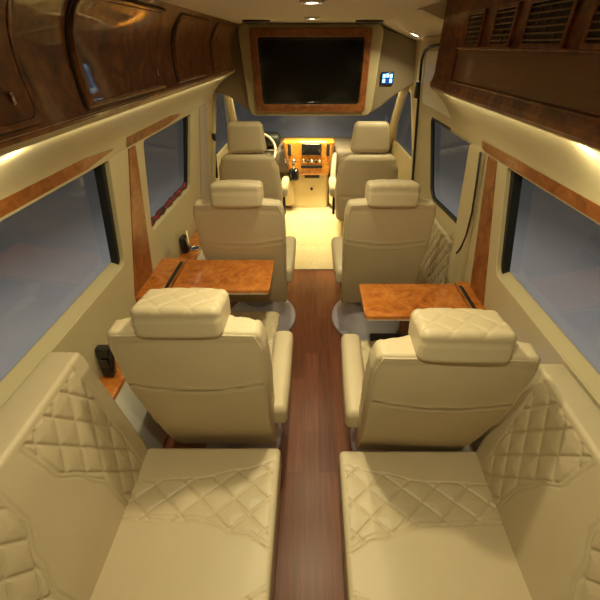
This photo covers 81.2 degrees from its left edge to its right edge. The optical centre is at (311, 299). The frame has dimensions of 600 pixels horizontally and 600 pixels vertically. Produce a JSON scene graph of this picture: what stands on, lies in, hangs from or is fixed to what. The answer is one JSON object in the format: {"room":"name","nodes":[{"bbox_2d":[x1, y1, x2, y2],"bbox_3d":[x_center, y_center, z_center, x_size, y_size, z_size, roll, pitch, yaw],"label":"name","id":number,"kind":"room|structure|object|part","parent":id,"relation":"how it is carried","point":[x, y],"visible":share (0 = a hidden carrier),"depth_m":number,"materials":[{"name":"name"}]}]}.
{"room":"vehicle interior","nodes":[
{"label":"vehicle interior","id":0,"kind":"room"},
{"bbox_2d":[0,93,230,408],"bbox_3d":[-0.855,-0.463,1.704,0.114,1.002,5.300,0,36,0],"label":"wall","id":1,"kind":"structure","parent":0,"point":[115,300],"depth_m":1.60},
{"bbox_2d":[0,149,112,217],"bbox_3d":[-0.810,0.131,0.405,0.023,0.044,2.500,0,36,0],"label":"trim","id":2,"kind":"structure","parent":1,"relation":"attached to","point":[20,198],"depth_m":1.06,"materials":[{"name":"brown wood"}]},
{"bbox_2d":[0,163,119,405],"bbox_3d":[-0.879,0.202,0.731,0.083,0.513,2.145,0,36,0],"label":"window","id":3,"kind":"structure","parent":1,"relation":"in","point":[16,375],"depth_m":1.33,"materials":[{"name":"beige plastic"}]},
{"bbox_3d":[-0.889,0.406,0.841,0.050,0.053,1.980,0,36,0],"label":"sill","id":4,"kind":"part","parent":3,"relation":"part of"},
{"bbox_3d":[-0.877,-0.373,1.524,0.080,0.498,0.147,0,36,0],"label":"frame","id":5,"kind":"part","parent":3,"relation":"part of","materials":[{"name":"black rubber"}]},
{"bbox_2d":[0,69,234,218],"bbox_3d":[-0.730,-0.461,1.075,0.260,0.220,4.280,0,36,0],"label":"trim","id":6,"kind":"structure","parent":1,"relation":"attached to","point":[23,164],"depth_m":1.13,"materials":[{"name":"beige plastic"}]},
{"bbox_2d":[128,146,152,295],"bbox_3d":[-0.846,-0.365,1.673,0.064,0.630,0.315,0,36,0],"label":"trim","id":7,"kind":"structure","parent":1,"relation":"attached to","point":[142,263],"depth_m":1.71,"materials":[{"name":"brown wood"}]},
{"bbox_2d":[127,114,179,146],"bbox_3d":[-0.810,-0.911,1.835,0.023,0.044,0.760,0,36,0],"label":"trim","id":8,"kind":"structure","parent":1,"relation":"attached to","point":[142,134],"depth_m":1.74,"materials":[{"name":"brown wood"}]},
{"bbox_2d":[152,116,187,227],"bbox_3d":[-0.874,-0.816,2.128,0.073,0.513,1.060,0,36,0],"label":"window","id":9,"kind":"structure","parent":1,"relation":"in","point":[185,119],"depth_m":2.38,"materials":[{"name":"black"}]},
{"bbox_2d":[151,182,186,226],"bbox_3d":[-0.885,-0.604,2.172,0.037,0.043,0.706,0,36,0],"label":"roll","id":10,"kind":"object","parent":9,"relation":"on","point":[169,202],"visible":0.93,"depth_m":2.13,"materials":[{"name":"red fabric"}]},
{"bbox_3d":[-0.884,-0.577,2.190,0.040,0.053,0.780,0,36,0],"label":"sill","id":11,"kind":"part","parent":9,"relation":"part of","materials":[{"name":"beige plastic"}]},
{"bbox_3d":[-0.872,-1.037,2.435,0.040,0.498,0.271,8,37,11],"label":"frame","id":12,"kind":"part","parent":9,"relation":"part of","materials":[{"name":"black rubber"}]},
{"bbox_2d":[199,104,209,199],"bbox_3d":[-0.846,-1.094,2.736,0.074,0.725,0.383,0,36,0],"label":"trim","id":13,"kind":"structure","parent":1,"relation":"attached to","point":[204,164],"depth_m":2.71,"materials":[{"name":"beige plastic"}]},
{"bbox_2d":[212,93,216,182],"bbox_3d":[-0.844,-1.287,3.019,0.050,0.833,0.330,9,37,12],"label":"trim","id":14,"kind":"structure","parent":1,"relation":"attached to","point":[214,95],"depth_m":2.96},
{"bbox_2d":[212,133,217,177],"bbox_3d":[-0.832,-1.242,3.022,0.033,0.352,0.094,5,36,7],"label":"belt","id":15,"kind":"object","parent":1,"relation":"attached to","point":[213,134],"visible":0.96,"depth_m":3.02,"materials":[{"name":"black fabric"}]},
{"bbox_2d":[223,95,236,121],"bbox_3d":[-0.783,-1.792,3.406,0.090,0.723,0.754,-5,36,-6],"label":"trim","id":16,"kind":"structure","parent":1,"relation":"attached to","point":[229,104],"depth_m":3.29,"materials":[{"name":"beige plastic"}]},
{"bbox_2d":[99,227,196,378],"bbox_3d":[-0.924,0.188,2.179,0.072,0.630,5.300,0,36,0],"label":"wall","id":17,"kind":"structure","parent":0,"point":[194,230],"depth_m":2.54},
{"bbox_2d":[162,270,409,599],"bbox_3d":[0.000,0.882,1.812,1.900,0.060,3.890,0,36,0],"label":"floor","id":18,"kind":"structure","parent":0,"point":[315,432],"depth_m":1.88,"materials":[{"name":"red wood"}]},
{"bbox_2d":[100,360,167,448],"bbox_3d":[-0.839,0.517,1.732,0.101,0.625,0.540,0,36,0],"label":"console","id":19,"kind":"object","parent":18,"relation":"on","point":[151,432],"visible":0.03,"depth_m":1.58,"materials":[{"name":"beige plastic"}]},
{"bbox_2d":[95,345,116,376],"bbox_3d":[-0.848,0.252,1.446,0.066,0.135,0.064,0,36,0],"label":"handset","id":20,"kind":"object","parent":19,"relation":"on","point":[105,357],"visible":0.92,"depth_m":1.43,"materials":[{"name":"black plastic"}]},
{"bbox_2d":[0,352,281,599],"bbox_3d":[-0.471,0.789,1.052,0.692,0.984,0.800,0,36,0],"label":"sofa","id":21,"kind":"object","parent":18,"relation":"on","point":[88,511],"visible":1,"depth_m":1.06,"materials":[{"name":"beige leather"}]},
{"bbox_3d":[-0.726,0.618,0.926,0.182,0.560,0.800,0,36,0],"label":"backrest","id":22,"kind":"part","parent":21,"relation":"part of","materials":[{"name":"beige leather"}]},
{"bbox_2d":[90,448,281,599],"bbox_3d":[-0.393,0.869,1.110,0.535,0.148,0.800,0,36,0],"label":"seat cushion","id":23,"kind":"object","parent":21,"relation":"on","point":[191,523],"depth_m":1.15,"materials":[{"name":"beige leather"}]},
{"bbox_2d":[135,258,186,301],"bbox_3d":[-0.811,0.169,2.110,0.149,0.742,0.399,0,36,0],"label":"console","id":24,"kind":"object","parent":18,"relation":"on","point":[165,274],"visible":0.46,"depth_m":1.90,"materials":[{"name":"brown wood"}]},
{"bbox_2d":[172,260,274,294],"bbox_3d":[-0.470,-0.115,1.905,0.510,0.062,0.315,0,36,0],"label":"folding table","id":25,"kind":"object","parent":24,"relation":"attached to","point":[237,277],"visible":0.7,"depth_m":1.87,"materials":[{"name":"orange wood"}]},
{"bbox_2d":[179,229,205,260],"bbox_3d":[-0.831,-0.134,2.637,0.116,0.610,0.690,0,36,0],"label":"console","id":26,"kind":"object","parent":18,"relation":"on","point":[192,255],"visible":0.05,"depth_m":2.43,"materials":[{"name":"brown wood"}]},
{"bbox_2d":[179,230,190,252],"bbox_3d":[-0.853,-0.393,2.349,0.048,0.150,0.070,0,36,0],"label":"holder","id":27,"kind":"object","parent":26,"relation":"on","point":[184,240],"visible":1,"depth_m":2.33,"materials":[{"name":"black plastic"}]},
{"bbox_2d":[191,245,200,250],"bbox_3d":[-0.806,-0.360,2.422,0.072,0.007,0.072,0,36,0],"label":"cup holder","id":28,"kind":"object","parent":26,"relation":"on","point":[195,247],"visible":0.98,"depth_m":2.42,"materials":[{"name":"silver metal"}]},
{"bbox_2d":[107,288,293,448],"bbox_3d":[-0.370,0.218,1.663,0.558,1.188,0.999,0,36,0],"label":"chair","id":29,"kind":"object","parent":18,"relation":"on","point":[212,374],"visible":1,"depth_m":1.09,"materials":[{"name":"beige leather"}]},
{"bbox_3d":[-0.370,0.380,1.761,0.420,0.152,0.470,0,36,0],"label":"seat","id":30,"kind":"part","parent":29,"relation":"part of","materials":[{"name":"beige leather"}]},
{"bbox_3d":[-0.138,0.323,1.559,0.094,0.129,0.450,0,36,0],"label":"armrest","id":31,"kind":"part","parent":29,"relation":"part of","materials":[{"name":"beige leather"}]},
{"bbox_2d":[193,180,295,330],"bbox_3d":[-0.395,-0.308,2.389,0.558,1.185,0.726,0,36,0],"label":"chair","id":32,"kind":"object","parent":18,"relation":"on","point":[237,222],"visible":0.76,"depth_m":1.94,"materials":[{"name":"beige leather"}]},
{"bbox_3d":[-0.395,-0.285,2.148,0.490,0.751,0.268,0,36,0],"label":"backrest","id":33,"kind":"part","parent":32,"relation":"part of","materials":[{"name":"beige leather"}]},
{"bbox_3d":[-0.163,-0.290,2.400,0.094,0.129,0.450,0,36,0],"label":"armrest","id":34,"kind":"part","parent":32,"relation":"part of","materials":[{"name":"beige leather"}]},
{"bbox_2d":[331,179,435,340],"bbox_3d":[0.420,-0.304,2.379,0.558,1.190,0.726,0,36,0],"label":"chair","id":35,"kind":"object","parent":18,"relation":"on","point":[387,232],"visible":0.91,"depth_m":1.97,"materials":[{"name":"beige leather"}]},
{"bbox_3d":[0.188,-0.284,2.391,0.094,0.129,0.450,0,36,0],"label":"armrest","id":36,"kind":"part","parent":35,"relation":"part of","materials":[{"name":"beige leather"}]},
{"bbox_3d":[0.420,-0.281,2.138,0.485,0.756,0.268,0,36,0],"label":"backrest","id":37,"kind":"part","parent":35,"relation":"part of","materials":[{"name":"beige leather"}]},
{"bbox_3d":[0.652,-0.284,2.391,0.094,0.129,0.450,0,36,0],"label":"armrest","id":38,"kind":"part","parent":35,"relation":"part of","materials":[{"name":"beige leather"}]},
{"bbox_2d":[369,333,407,340],"bbox_3d":[0.515,0.380,2.207,0.305,0.287,0.240,0,36,0],"label":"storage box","id":39,"kind":"object","parent":18,"relation":"on","point":[372,336],"visible":0.02,"depth_m":2.21,"materials":[{"name":"black plastic"}]},
{"bbox_2d":[341,308,540,450],"bbox_3d":[0.410,0.340,1.510,0.558,1.173,0.769,1,36,2],"label":"chair","id":40,"kind":"object","parent":18,"relation":"on","point":[441,385],"visible":0.99,"depth_m":1.01,"materials":[{"name":"beige leather"}]},
{"bbox_3d":[0.179,0.336,1.541,0.094,0.129,0.450,1,36,2],"label":"armrest","id":41,"kind":"part","parent":40,"relation":"part of","materials":[{"name":"beige leather"}]},
{"bbox_3d":[0.416,0.397,1.737,0.420,0.152,0.470,1,36,2],"label":"seat","id":42,"kind":"part","parent":40,"relation":"part of","materials":[{"name":"beige leather"}]},
{"bbox_2d":[338,364,599,599],"bbox_3d":[0.449,0.812,1.052,0.683,0.946,0.800,0,36,0],"label":"sofa","id":43,"kind":"object","parent":18,"relation":"on","point":[517,516],"visible":0.97,"depth_m":1.08,"materials":[{"name":"beige leather"}]},
{"bbox_2d":[338,451,531,599],"bbox_3d":[0.381,0.877,1.099,0.548,0.148,0.800,0,36,0],"label":"seat cushion","id":44,"kind":"object","parent":43,"relation":"on","point":[416,525],"depth_m":1.15,"materials":[{"name":"beige leather"}]},
{"bbox_3d":[0.710,0.641,0.927,0.159,0.522,0.800,0,36,0],"label":"backrest","id":45,"kind":"part","parent":43,"relation":"part of","materials":[{"name":"beige leather"}]},
{"bbox_2d":[455,282,485,309],"bbox_3d":[0.788,0.303,1.925,0.090,0.742,0.355,0,36,0],"label":"base cabinet","id":46,"kind":"object","parent":18,"relation":"on","point":[467,294],"visible":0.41,"depth_m":1.75,"materials":[{"name":"wood"}]},
{"bbox_2d":[359,284,467,320],"bbox_3d":[0.494,0.021,1.719,0.502,0.062,0.275,0,36,0],"label":"folding table","id":47,"kind":"object","parent":46,"relation":"attached to","point":[380,302],"visible":0.73,"depth_m":1.70,"materials":[{"name":"orange wood"}]},
{"bbox_2d":[459,425,493,451],"bbox_3d":[0.794,0.560,1.676,0.083,0.620,0.340,0,36,0],"label":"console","id":48,"kind":"object","parent":18,"relation":"on","point":[473,446],"visible":0.02,"depth_m":1.64,"materials":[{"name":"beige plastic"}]},
{"bbox_2d":[159,0,446,40],"bbox_3d":[0.000,-0.793,0.919,1.840,0.300,4.420,0,36,0],"label":"ceiling","id":49,"kind":"structure","parent":0,"point":[427,21],"depth_m":1.68,"materials":[{"name":"beige"}]},
{"bbox_2d":[0,0,239,148],"bbox_3d":[-0.680,-0.640,0.913,0.320,0.285,4.210,0,36,0],"label":"upper cabinet","id":50,"kind":"object","parent":49,"relation":"attached to","point":[61,60],"visible":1,"depth_m":0.93,"materials":[{"name":"brown wood"}]},
{"bbox_3d":[-0.567,-0.275,0.406,0.058,0.223,0.716,0,36,0],"label":"molding","id":51,"kind":"part","parent":50,"relation":"part of","materials":[{"name":"brown wood"}]},
{"bbox_3d":[-0.576,-0.276,0.408,0.086,0.243,0.744,0,36,0],"label":"door","id":52,"kind":"part","parent":50,"relation":"part of","materials":[{"name":"brown wood"}]},
{"bbox_3d":[-0.576,-0.787,1.110,0.086,0.243,0.610,0,36,0],"label":"door","id":53,"kind":"part","parent":50,"relation":"part of","materials":[{"name":"brown wood"}]},
{"bbox_3d":[-0.567,-0.786,1.107,0.058,0.223,0.581,0,36,0],"label":"molding","id":54,"kind":"part","parent":50,"relation":"part of","materials":[{"name":"brown wood"}]},
{"bbox_3d":[-0.576,-1.219,1.702,0.086,0.243,0.506,0,36,0],"label":"door","id":55,"kind":"part","parent":50,"relation":"part of","materials":[{"name":"brown wood"}]},
{"bbox_3d":[-0.567,-1.217,1.699,0.058,0.223,0.476,0,36,0],"label":"molding","id":56,"kind":"part","parent":50,"relation":"part of","materials":[{"name":"brown wood"}]},
{"bbox_3d":[-0.576,-1.655,2.300,0.086,0.243,0.585,0,36,0],"label":"door","id":57,"kind":"part","parent":50,"relation":"part of","materials":[{"name":"brown wood"}]},
{"bbox_3d":[-0.567,-1.653,2.297,0.058,0.223,0.556,0,36,0],"label":"molding","id":58,"kind":"part","parent":50,"relation":"part of","materials":[{"name":"brown wood"}]},
{"bbox_2d":[242,20,269,24],"bbox_3d":[-0.360,-1.790,2.259,0.184,0.026,0.101,0,36,0],"label":"ceiling speaker","id":59,"kind":"object","parent":49,"relation":"attached to","point":[249,22],"visible":0.98,"depth_m":2.23,"materials":[{"name":"brown plastic"}]},
{"bbox_2d":[246,23,265,24],"bbox_3d":[-0.360,-1.786,2.262,0.156,0.014,0.086,0,36,0],"label":"grille","id":60,"kind":"object","parent":59,"relation":"attached to","point":[246,23],"depth_m":2.24,"materials":[{"name":"beige rubber"}]},
{"bbox_2d":[299,0,324,4],"bbox_3d":[0.000,-1.079,1.268,0.092,0.008,0.092,0,36,0],"label":"recessed light","id":61,"kind":"object","parent":49,"relation":"in","point":[309,2],"visible":1,"depth_m":1.24,"materials":[{"name":"beige plastic"}]},
{"bbox_2d":[304,17,319,19],"bbox_3d":[0.000,-1.632,2.028,0.092,0.008,0.092,0,36,0],"label":"recessed light","id":62,"kind":"object","parent":49,"relation":"in","point":[310,18],"visible":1,"depth_m":2.00,"materials":[{"name":"beige plastic"}]},
{"bbox_2d":[355,20,383,24],"bbox_3d":[0.370,-1.790,2.259,0.184,0.026,0.101,0,36,0],"label":"ceiling speaker","id":63,"kind":"object","parent":49,"relation":"attached to","point":[362,22],"visible":0.98,"depth_m":2.23,"materials":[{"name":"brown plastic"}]},
{"bbox_2d":[359,23,378,24],"bbox_3d":[0.370,-1.786,2.262,0.156,0.014,0.086,0,36,0],"label":"grille","id":64,"kind":"object","parent":63,"relation":"attached to","point":[359,23],"depth_m":2.24,"materials":[{"name":"beige rubber"}]},
{"bbox_2d":[430,0,599,148],"bbox_3d":[0.705,-0.314,0.421,0.231,0.364,3.030,0,36,0],"label":"overhead cabinet","id":65,"kind":"object","parent":49,"relation":"attached to","point":[533,62],"visible":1,"depth_m":0.95,"materials":[{"name":"brown wood"}]},
{"bbox_2d":[463,8,488,46],"bbox_3d":[0.596,-0.992,1.282,0.012,0.110,0.154,0,36,0],"label":"vent","id":66,"kind":"object","parent":65,"relation":"attached to","point":[478,17],"depth_m":1.26,"materials":[{"name":"brown wood"}]},
{"bbox_2d":[487,1,522,47],"bbox_3d":[0.596,-0.851,1.088,0.012,0.110,0.154,0,36,0],"label":"vent","id":67,"kind":"object","parent":65,"relation":"attached to","point":[508,14],"depth_m":1.07,"materials":[{"name":"brown wood"}]},
{"bbox_2d":[450,47,599,122],"bbox_3d":[0.594,-0.278,0.496,0.010,0.124,2.410,0,36,0],"label":"panel","id":68,"kind":"object","parent":65,"relation":"attached to","point":[563,83],"depth_m":0.92,"materials":[{"name":"brown wood"}]},
{"bbox_2d":[518,0,580,48],"bbox_3d":[0.596,-0.703,0.886,0.012,0.110,0.214,0,36,0],"label":"vent","id":69,"kind":"object","parent":65,"relation":"attached to","point":[549,24],"depth_m":0.87,"materials":[{"name":"brown wood"}]},
{"bbox_2d":[579,0,599,48],"bbox_3d":[0.596,-0.538,0.659,0.012,0.110,0.214,0,36,0],"label":"vent","id":70,"kind":"object","parent":65,"relation":"attached to","point":[591,36],"depth_m":0.74,"materials":[{"name":"brown wood"}]},
{"bbox_2d":[285,197,338,269],"bbox_3d":[0.000,-0.818,3.976,1.900,0.260,1.610,0,36,0],"label":"floor","id":71,"kind":"structure","parent":0,"point":[313,228],"depth_m":3.83,"materials":[{"name":"beige carpet"}]},
{"bbox_2d":[219,121,288,213],"bbox_3d":[-0.523,-1.109,3.371,0.600,1.182,0.685,0,36,0],"label":"seat","id":72,"kind":"object","parent":71,"relation":"on","point":[246,143],"visible":0.63,"depth_m":2.93,"materials":[{"name":"beige leather"}]},
{"bbox_3d":[-0.545,-1.002,3.149,0.556,0.610,0.200,0,36,0],"label":"backrest","id":73,"kind":"part","parent":72,"relation":"part of","materials":[{"name":"beige leather"}]},
{"bbox_3d":[-0.260,-1.080,3.333,0.075,0.100,0.360,0,36,0],"label":"armrest","id":74,"kind":"part","parent":72,"relation":"part of","materials":[{"name":"beige leather"}]},
{"bbox_2d":[264,132,386,206],"bbox_3d":[0.000,-1.479,4.059,1.660,0.870,0.636,0,36,0],"label":"dashboard","id":75,"kind":"object","parent":71,"relation":"on","point":[307,162],"visible":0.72,"depth_m":3.83,"materials":[{"name":"brown plastic"}]},
{"bbox_2d":[263,133,276,157],"bbox_3d":[-0.565,-1.550,3.643,0.400,0.325,0.260,0,36,0],"label":"steering wheel","id":76,"kind":"object","parent":75,"relation":"attached to","point":[265,135],"visible":0.27,"depth_m":3.63,"materials":[{"name":"beige"}]},
{"bbox_2d":[264,132,280,145],"bbox_3d":[-0.520,-1.740,3.780,0.360,0.120,0.220,0,36,0],"label":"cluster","id":77,"kind":"object","parent":75,"relation":"attached to","point":[276,136],"depth_m":3.71,"materials":[{"name":"black plastic"}]},
{"bbox_3d":[-0.200,-1.387,3.865,0.110,0.130,0.100,0,36,0],"label":"gear lever","id":78,"kind":"part","parent":75,"relation":"part of","materials":[{"name":"black plastic"}]},
{"bbox_3d":[0.237,-1.492,3.899,0.060,0.300,0.140,0,36,0],"label":"panel","id":79,"kind":"part","parent":75,"relation":"part of","materials":[{"name":"beige plastic"}]},
{"bbox_2d":[328,121,397,236],"bbox_3d":[0.463,-1.109,3.371,0.600,1.182,0.685,0,36,0],"label":"seat","id":80,"kind":"object","parent":71,"relation":"on","point":[369,159],"visible":0.73,"depth_m":2.95,"materials":[{"name":"beige leather"}]},
{"bbox_3d":[0.200,-1.080,3.333,0.075,0.100,0.360,0,36,0],"label":"armrest","id":81,"kind":"part","parent":80,"relation":"part of","materials":[{"name":"beige leather"}]},
{"bbox_3d":[0.485,-0.783,3.673,0.400,0.300,0.420,0,36,0],"label":"seat","id":82,"kind":"part","parent":80,"relation":"part of","materials":[{"name":"beige leather"}]},
{"bbox_3d":[0.485,-1.002,3.149,0.556,0.610,0.200,0,36,0],"label":"backrest","id":83,"kind":"part","parent":80,"relation":"part of","materials":[{"name":"beige leather"}]},
{"bbox_2d":[214,27,416,111],"bbox_3d":[0.005,-1.847,2.824,1.730,0.590,0.120,0,36,0],"label":"wall","id":84,"kind":"structure","parent":0,"point":[398,51],"depth_m":2.77,"materials":[{"name":"beige plastic"}]},
{"bbox_2d":[238,24,383,114],"bbox_3d":[-0.010,-1.788,2.751,1.082,0.601,0.102,0,36,0],"label":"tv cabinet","id":85,"kind":"object","parent":84,"relation":"attached to","point":[289,69],"visible":1,"depth_m":2.70,"materials":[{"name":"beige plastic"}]},
{"bbox_2d":[380,72,393,84],"bbox_3d":[0.600,-1.767,2.791,0.105,0.088,0.029,0,36,0],"label":"control panel","id":86,"kind":"object","parent":84,"relation":"attached to","point":[387,78],"visible":1,"depth_m":2.78,"materials":[{"name":"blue plastic"}]},
{"bbox_2d":[280,151,388,188],"bbox_3d":[0.000,-1.544,4.480,1.900,0.900,0.050,0,36,0],"label":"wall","id":87,"kind":"structure","parent":0,"point":[281,173],"depth_m":4.43,"materials":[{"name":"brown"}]},
{"bbox_2d":[389,41,422,179],"bbox_3d":[0.881,-1.509,3.342,0.174,1.602,1.420,0,36,0],"label":"wall","id":88,"kind":"structure","parent":0,"point":[404,161],"depth_m":3.14,"materials":[{"name":"beige plastic"}]},
{"bbox_2d":[389,87,408,147],"bbox_3d":[0.825,-1.792,3.406,0.090,0.723,0.750,2,36,3],"label":"trim","id":89,"kind":"structure","parent":88,"relation":"attached to","point":[402,95],"depth_m":3.37,"materials":[{"name":"beige plastic"}]},
{"bbox_2d":[415,265,450,283],"bbox_3d":[0.897,0.612,1.597,0.125,0.630,3.860,0,36,0],"label":"wall","id":90,"kind":"structure","parent":0,"point":[424,279],"depth_m":2.66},
{"bbox_2d":[414,36,599,409],"bbox_3d":[0.791,-0.108,1.072,0.135,1.172,3.860,0,36,0],"label":"wall","id":91,"kind":"structure","parent":0,"point":[499,298],"depth_m":1.55,"materials":[{"name":"beige plastic"}]},
{"bbox_2d":[411,43,439,180],"bbox_3d":[0.764,-1.018,2.295,0.120,1.085,0.709,0,36,0],"label":"seal","id":92,"kind":"object","parent":91,"relation":"attached to","point":[432,45],"visible":0.69,"depth_m":2.46,"materials":[{"name":"black rubber"}]},
{"bbox_2d":[414,81,419,98],"bbox_3d":[0.722,-1.447,2.410,0.022,0.100,0.050,0,36,0],"label":"hinge","id":93,"kind":"object","parent":92,"relation":"attached to","point":[417,85],"depth_m":2.40,"materials":[{"name":"black plastic"}]},
{"bbox_2d":[420,197,452,283],"bbox_3d":[0.822,-0.406,2.476,0.054,0.420,0.820,0,36,0],"label":"wall panel","id":94,"kind":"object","parent":91,"relation":"in","point":[435,262],"depth_m":2.25,"materials":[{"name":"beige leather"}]},
{"bbox_2d":[430,117,472,222],"bbox_3d":[0.799,-0.781,2.103,0.077,0.545,0.820,0,36,0],"label":"window","id":95,"kind":"structure","parent":91,"relation":"in","point":[433,120],"depth_m":2.27,"materials":[{"name":"black rubber"}]},
{"bbox_2d":[447,144,484,284],"bbox_3d":[0.787,-0.393,1.817,0.091,0.755,0.197,0,36,0],"label":"trim","id":96,"kind":"structure","parent":91,"relation":"attached to","point":[457,262],"depth_m":1.77,"materials":[{"name":"beige plastic"}]},
{"bbox_2d":[456,152,481,253],"bbox_3d":[0.778,-0.445,1.717,0.044,0.544,0.106,22,41,27],"label":"seal","id":97,"kind":"object","parent":91,"relation":"attached to","point":[479,159],"visible":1,"depth_m":1.64,"materials":[{"name":"black rubber"}]},
{"bbox_2d":[470,156,496,305],"bbox_3d":[0.793,-0.277,1.601,0.069,0.662,0.255,0,36,0],"label":"trim","id":98,"kind":"structure","parent":91,"relation":"attached to","point":[480,263],"depth_m":1.61,"materials":[{"name":"brown wood"}]},
{"bbox_2d":[430,81,599,223],"bbox_3d":[0.710,-0.108,0.602,0.220,0.234,3.100,0,36,0],"label":"trim","id":99,"kind":"structure","parent":91,"relation":"attached to","point":[575,165],"depth_m":1.12,"materials":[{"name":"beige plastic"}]},
{"bbox_2d":[482,141,599,222],"bbox_3d":[0.757,0.096,0.478,0.019,0.042,2.660,0,36,0],"label":"trim","id":100,"kind":"structure","parent":91,"relation":"attached to","point":[574,199],"depth_m":1.11,"materials":[{"name":"brown wood"}]},
{"bbox_2d":[501,170,599,399],"bbox_3d":[0.824,0.221,0.712,0.083,0.498,2.090,0,36,0],"label":"window","id":101,"kind":"structure","parent":91,"relation":"in","point":[589,374],"depth_m":1.33,"materials":[{"name":"beige plastic"}]},
{"bbox_3d":[0.822,-0.327,1.468,0.059,0.483,0.199,-14,38,-18],"label":"frame","id":102,"kind":"part","parent":101,"relation":"part of","materials":[{"name":"black rubber"}]},
{"bbox_3d":[0.834,0.431,0.802,0.050,0.053,1.890,0,36,0],"label":"sill","id":103,"kind":"part","parent":101,"relation":"part of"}
]}

